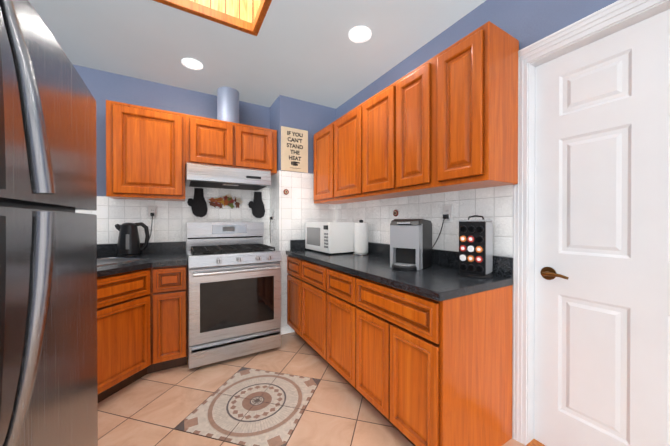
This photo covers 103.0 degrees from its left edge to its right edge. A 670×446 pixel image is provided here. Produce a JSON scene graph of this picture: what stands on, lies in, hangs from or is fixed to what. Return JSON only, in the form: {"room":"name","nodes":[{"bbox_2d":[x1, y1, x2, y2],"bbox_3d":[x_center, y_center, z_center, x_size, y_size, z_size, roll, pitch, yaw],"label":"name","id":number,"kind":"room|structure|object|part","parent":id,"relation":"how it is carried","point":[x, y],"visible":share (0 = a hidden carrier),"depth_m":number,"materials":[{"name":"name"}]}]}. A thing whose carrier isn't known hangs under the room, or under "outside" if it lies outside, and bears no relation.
{"room":"kitchen","nodes":[
{"label":"kitchen","id":0,"kind":"room"},
{"bbox_2d":[0,42,74,416],"bbox_3d":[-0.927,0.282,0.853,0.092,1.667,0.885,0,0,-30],"label":"refrigerator","id":1,"kind":"object","parent":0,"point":[2,230],"visible":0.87,"depth_m":0.57,"materials":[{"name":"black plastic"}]},
{"bbox_2d":[0,0,96,210],"bbox_3d":[-0.888,-0.309,0.873,0.172,0.505,0.905,0,0,-30],"label":"door","id":2,"kind":"structure","parent":0,"point":[68,101],"depth_m":0.71,"materials":[{"name":"silver metal"}]},
{"bbox_3d":[-0.668,-0.297,0.575,0.093,0.466,0.038,0,0,-30],"label":"fridge handle","id":3,"kind":"part","parent":2,"relation":"part of","materials":[{"name":"silver metal"}]},
{"bbox_2d":[0,206,97,445],"bbox_3d":[-0.887,0.542,0.877,0.173,1.157,0.905,0,0,-30],"label":"door","id":4,"kind":"structure","parent":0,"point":[63,408],"depth_m":0.76,"materials":[{"name":"silver metal"}]},
{"bbox_3d":[-0.667,0.237,0.579,0.092,0.525,0.038,0,0,-30],"label":"fridge handle","id":5,"kind":"part","parent":4,"relation":"part of","materials":[{"name":"silver metal"}]},
{"bbox_2d":[73,64,269,195],"bbox_3d":[-1.439,-0.084,2.807,3.110,2.540,0.120,0,0,-30],"label":"wall","id":6,"kind":"structure","parent":0,"point":[103,86],"depth_m":2.51,"materials":[{"name":"blue paint"}]},
{"bbox_2d":[97,242,184,256],"bbox_3d":[-2.068,0.243,2.348,1.316,0.110,0.020,0,0,-30],"label":"backsplash","id":7,"kind":"structure","parent":6,"relation":"attached to","point":[156,247],"depth_m":2.54,"materials":[{"name":"black stone"}]},
{"bbox_2d":[106,100,185,200],"bbox_3d":[-1.677,-0.607,2.408,0.560,0.780,0.304,0,0,-30],"label":"upper cabinet","id":8,"kind":"object","parent":6,"relation":"attached to","point":[150,152],"depth_m":2.27,"materials":[{"name":"brown wood"}]},
{"bbox_2d":[75,182,268,254],"bbox_3d":[-1.705,-0.038,2.578,2.180,0.750,0.008,0,0,-30],"label":"tile","id":9,"kind":"structure","parent":6,"relation":"attached to","point":[168,223],"depth_m":2.62,"materials":[{"name":"white tile"}]},
{"bbox_2d":[145,206,156,249],"bbox_3d":[-1.746,0.049,2.527,0.093,0.418,0.038,0,0,-30],"label":"electrical outlet","id":10,"kind":"object","parent":9,"relation":"attached to","point":[152,212],"visible":0.88,"depth_m":2.54,"materials":[{"name":"white plastic"}]},
{"bbox_3d":[-1.753,0.091,2.508,0.061,0.333,0.012,0,0,-30],"label":"cord","id":11,"kind":"part","parent":10,"relation":"part of","materials":[{"name":"black plastic"}]},
{"bbox_2d":[187,188,207,216],"bbox_3d":[-1.408,-0.209,2.730,0.187,0.300,0.024,0,0,-30],"label":"mitt","id":12,"kind":"object","parent":9,"relation":"attached to","point":[197,203],"visible":0.92,"depth_m":2.72,"materials":[{"name":"fabric"}]},
{"bbox_2d":[208,194,242,208],"bbox_3d":[-1.170,-0.236,2.862,0.356,0.174,0.031,0,0,-30],"label":"decor","id":13,"kind":"object","parent":9,"relation":"attached to","point":[226,200],"visible":0.98,"depth_m":2.85,"materials":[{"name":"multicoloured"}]},
{"bbox_2d":[248,192,264,217],"bbox_3d":[-0.890,-0.205,3.032,0.187,0.300,0.024,0,0,-30],"label":"mitt","id":14,"kind":"object","parent":9,"relation":"attached to","point":[256,205],"visible":1,"depth_m":3.02,"materials":[{"name":"fabric"}]},
{"bbox_2d":[186,114,237,166],"bbox_3d":[-1.253,-0.767,2.655,0.422,0.463,0.304,0,0,-30],"label":"upper cabinet","id":15,"kind":"object","parent":6,"relation":"attached to","point":[208,140],"depth_m":2.53,"materials":[{"name":"brown wood"}]},
{"bbox_2d":[186,162,270,190],"bbox_3d":[-1.069,-0.448,2.664,0.734,0.172,0.477,0,0,-30],"label":"range hood","id":16,"kind":"object","parent":6,"relation":"attached to","point":[214,176],"visible":1,"depth_m":2.48,"materials":[{"name":"silver metal"}]},
{"bbox_2d":[238,123,276,175],"bbox_3d":[-0.882,-0.768,2.872,0.438,0.463,0.304,0,0,-30],"label":"upper cabinet","id":17,"kind":"object","parent":6,"relation":"attached to","point":[257,146],"depth_m":2.75,"materials":[{"name":"brown wood"}]},
{"bbox_2d":[28,0,485,108],"bbox_3d":[-0.188,-1.669,0.658,3.110,0.650,5.080,0,0,-30],"label":"ceiling","id":18,"kind":"structure","parent":0,"point":[308,51],"depth_m":1.98,"materials":[{"name":"paint"}]},
{"bbox_2d":[182,58,202,69],"bbox_3d":[-1.212,-1.349,2.262,0.160,0.006,0.160,0,0,-30],"label":"recessed light","id":19,"kind":"object","parent":18,"relation":"in","point":[193,64],"visible":1,"depth_m":2.26,"materials":[{"name":"white"}]},
{"bbox_2d":[153,0,271,35],"bbox_3d":[-0.791,-1.362,1.072,1.246,0.057,1.220,0,0,-30],"label":"trim","id":20,"kind":"structure","parent":18,"relation":"attached to","point":[208,13],"depth_m":1.73,"materials":[{"name":"brown wood"}]},
{"bbox_2d":[217,87,238,122],"bbox_3d":[-1.097,-1.176,2.741,0.210,0.349,0.210,0,0,-30],"label":"vent duct","id":21,"kind":"object","parent":18,"relation":"hanging from","point":[228,104],"visible":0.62,"depth_m":2.65,"materials":[{"name":"silver metal"}]},
{"bbox_2d":[349,26,370,42],"bbox_3d":[0.179,-1.347,1.905,0.160,0.006,0.160,0,0,-30],"label":"recessed light","id":22,"kind":"object","parent":18,"relation":"in","point":[358,34],"visible":1,"depth_m":1.90,"materials":[{"name":"white"}]},
{"bbox_2d":[270,211,273,242],"bbox_3d":[-0.714,0.047,2.988,0.038,0.358,0.070,0,0,-30],"label":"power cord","id":23,"kind":"object","parent":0,"point":[272,218],"visible":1,"depth_m":2.98,"materials":[{"name":"white plastic"}]},
{"bbox_2d":[270,95,335,173],"bbox_3d":[-0.377,-0.086,3.150,0.690,2.540,0.360,0,0,-30],"label":"wall","id":24,"kind":"structure","parent":0,"point":[312,119],"depth_m":2.96,"materials":[{"name":"blue paint"}]},
{"bbox_2d":[281,126,307,172],"bbox_3d":[-0.436,-0.792,2.893,0.308,0.465,0.014,0,0,-30],"label":"sign board","id":25,"kind":"object","parent":24,"relation":"attached to","point":[294,149],"visible":1,"depth_m":2.88,"materials":[{"name":"beige"}]},
{"bbox_2d":[290,240,304,251],"bbox_3d":[-0.242,0.240,2.999,0.550,0.110,0.020,0,0,-30],"label":"backsplash","id":26,"kind":"structure","parent":24,"relation":"attached to","point":[294,244],"depth_m":2.88,"materials":[{"name":"black stone"}]},
{"bbox_2d":[269,170,335,334],"bbox_3d":[-0.380,0.314,3.140,0.690,1.740,0.360,0,0,-30],"label":"tiled wall","id":27,"kind":"structure","parent":24,"relation":"attached to","point":[295,208],"depth_m":2.90,"materials":[{"name":"white tile"}]},
{"bbox_2d":[98,332,544,445],"bbox_3d":[-0.024,1.219,0.768,3.490,0.074,5.080,0,0,-30],"label":"floor","id":28,"kind":"structure","parent":0,"point":[154,408],"depth_m":1.71,"materials":[{"name":"tile"}]},
{"bbox_2d":[97,253,187,402],"bbox_3d":[-1.719,0.766,1.752,1.316,0.851,1.405,0,0,-30],"label":"base cabinet","id":29,"kind":"object","parent":28,"relation":"on","point":[142,315],"depth_m":1.95,"materials":[{"name":"brown wood"}]},
{"bbox_2d":[97,253,187,292],"bbox_3d":[-1.719,0.320,1.750,1.316,0.038,1.405,0,0,-30],"label":"countertop","id":30,"kind":"structure","parent":29,"relation":"on","point":[147,268],"depth_m":2.03,"materials":[{"name":"black stone"}]},
{"bbox_2d":[115,222,149,257],"bbox_3d":[-1.806,0.145,2.376,0.252,0.304,0.170,0,0,-30],"label":"kettle","id":31,"kind":"object","parent":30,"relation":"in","point":[128,245],"visible":0.98,"depth_m":2.31,"materials":[{"name":"black plastic"}]},
{"bbox_2d":[186,222,280,368],"bbox_3d":[-0.984,0.590,2.556,0.756,1.195,0.748,0,0,-30],"label":"range","id":32,"kind":"object","parent":28,"relation":"on","point":[234,287],"visible":1,"depth_m":2.31,"materials":[{"name":"silver metal"}]},
{"bbox_2d":[286,252,297,334],"bbox_3d":[-0.158,0.760,2.831,0.616,0.851,0.398,0,0,-30],"label":"base cabinet","id":33,"kind":"object","parent":28,"relation":"on","point":[292,261],"depth_m":2.71,"materials":[{"name":"brown wood"}]},
{"bbox_2d":[298,256,321,357],"bbox_3d":[0.066,0.762,2.448,0.616,0.851,0.490,0,0,-30],"label":"base cabinet","id":34,"kind":"object","parent":28,"relation":"on","point":[309,271],"depth_m":2.35,"materials":[{"name":"brown wood"}]},
{"bbox_2d":[322,264,349,383],"bbox_3d":[0.291,0.764,2.063,0.616,0.851,0.402,0,0,-30],"label":"base cabinet","id":35,"kind":"object","parent":28,"relation":"on","point":[335,282],"depth_m":1.96,"materials":[{"name":"brown wood"}]},
{"bbox_2d":[350,272,512,445],"bbox_3d":[0.558,0.766,1.606,0.616,0.851,0.656,0,0,-30],"label":"base cabinet","id":36,"kind":"object","parent":28,"relation":"on","point":[422,357],"depth_m":1.35,"materials":[{"name":"brown wood"}]},
{"bbox_2d":[290,248,512,299],"bbox_3d":[0.232,0.318,2.158,0.620,0.038,1.950,0,0,-30],"label":"countertop","id":37,"kind":"structure","parent":36,"relation":"on","point":[435,280],"depth_m":1.56,"materials":[{"name":"black stone"}]},
{"bbox_2d":[305,222,358,254],"bbox_3d":[-0.029,0.143,2.790,0.382,0.304,0.545,0,0,-30],"label":"microwave","id":38,"kind":"object","parent":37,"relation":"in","point":[330,238],"visible":0.96,"depth_m":2.56,"materials":[{"name":"white plastic"}]},
{"bbox_2d":[353,220,368,254],"bbox_3d":[0.248,0.132,2.526,0.156,0.328,0.156,0,0,-30],"label":"paper towel","id":39,"kind":"object","parent":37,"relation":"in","point":[360,237],"visible":1,"depth_m":2.47,"materials":[{"name":"white paper"}]},
{"bbox_2d":[390,219,431,270],"bbox_3d":[0.510,0.136,1.818,0.204,0.327,0.328,0,0,38],"label":"coffee maker","id":40,"kind":"object","parent":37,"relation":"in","point":[410,244],"visible":1,"depth_m":1.76,"materials":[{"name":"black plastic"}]},
{"bbox_2d":[459,215,492,277],"bbox_3d":[0.808,0.128,1.533,0.181,0.347,0.176,0,0,-30],"label":"pod holder","id":41,"kind":"object","parent":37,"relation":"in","point":[475,248],"visible":1,"depth_m":1.48,"materials":[{"name":"black plastic"}]},
{"bbox_2d":[336,0,617,119],"bbox_3d":[1.103,-0.077,1.420,0.120,2.540,4.840,0,0,-30],"label":"wall","id":42,"kind":"structure","parent":0,"point":[525,23],"depth_m":1.52,"materials":[{"name":"blue paint"}]},
{"bbox_2d":[314,124,349,203],"bbox_3d":[-0.005,-0.610,2.873,0.304,0.780,0.469,0,0,-30],"label":"upper cabinet","id":43,"kind":"object","parent":42,"relation":"attached to","point":[321,138],"depth_m":2.81,"materials":[{"name":"brown wood"}]},
{"bbox_2d":[330,106,365,202],"bbox_3d":[0.230,-0.608,2.470,0.304,0.780,0.463,0,0,-30],"label":"upper cabinet","id":44,"kind":"object","parent":42,"relation":"attached to","point":[343,131],"depth_m":2.42,"materials":[{"name":"brown wood"}]},
{"bbox_2d":[358,86,397,200],"bbox_3d":[0.446,-0.606,2.101,0.304,0.780,0.393,0,0,-30],"label":"upper cabinet","id":45,"kind":"object","parent":42,"relation":"attached to","point":[374,113],"depth_m":2.05,"materials":[{"name":"brown wood"}]},
{"bbox_2d":[390,60,445,196],"bbox_3d":[0.627,-0.604,1.791,0.304,0.780,0.324,0,0,-30],"label":"upper cabinet","id":46,"kind":"object","parent":42,"relation":"attached to","point":[410,94],"depth_m":1.73,"materials":[{"name":"brown wood"}]},
{"bbox_2d":[336,185,512,257],"bbox_3d":[0.504,0.051,2.318,0.008,0.575,1.965,0,0,-30],"label":"tile","id":47,"kind":"structure","parent":42,"relation":"attached to","point":[495,204],"depth_m":1.86,"materials":[{"name":"white tile"}]},
{"bbox_2d":[432,205,451,247],"bbox_3d":[0.722,0.085,1.895,0.043,0.414,0.223,0,0,-30],"label":"electrical outlet","id":48,"kind":"object","parent":47,"relation":"attached to","point":[447,213],"visible":0.83,"depth_m":1.83,"materials":[{"name":"white plastic"}]},
{"bbox_3d":[0.703,0.126,1.902,0.018,0.331,0.192,0,0,-30],"label":"cord","id":49,"kind":"part","parent":48,"relation":"part of","materials":[{"name":"black plastic"}]},
{"bbox_2d":[368,242,512,275],"bbox_3d":[0.491,0.243,2.309,0.020,0.110,1.950,0,0,-30],"label":"backsplash","id":50,"kind":"structure","parent":42,"relation":"attached to","point":[502,266],"depth_m":1.80,"materials":[{"name":"black stone"}]},
{"bbox_2d":[430,21,518,191],"bbox_3d":[0.790,-0.603,1.513,0.304,0.780,0.321,0,0,-30],"label":"upper cabinet","id":51,"kind":"object","parent":42,"relation":"attached to","point":[445,120],"depth_m":1.40,"materials":[{"name":"brown wood"}]},
{"bbox_2d":[512,0,669,444],"bbox_3d":[1.289,0.131,1.095,0.157,2.127,0.962,0,0,-30],"label":"door frame","id":52,"kind":"structure","parent":42,"relation":"attached to","point":[608,15],"depth_m":1.43,"materials":[{"name":"white paint"}]},
{"bbox_2d":[534,9,669,445],"bbox_3d":[1.282,0.168,1.091,0.093,2.021,0.814,0,0,-30],"label":"door","id":53,"kind":"structure","parent":42,"relation":"in","point":[602,261],"depth_m":1.21,"materials":[{"name":"white paint"}]},
{"bbox_3d":[1.109,0.263,1.352,0.058,0.068,0.131,0,0,-30],"label":"handle","id":54,"kind":"part","parent":53,"relation":"part of","materials":[{"name":"gold metal"}]}
]}

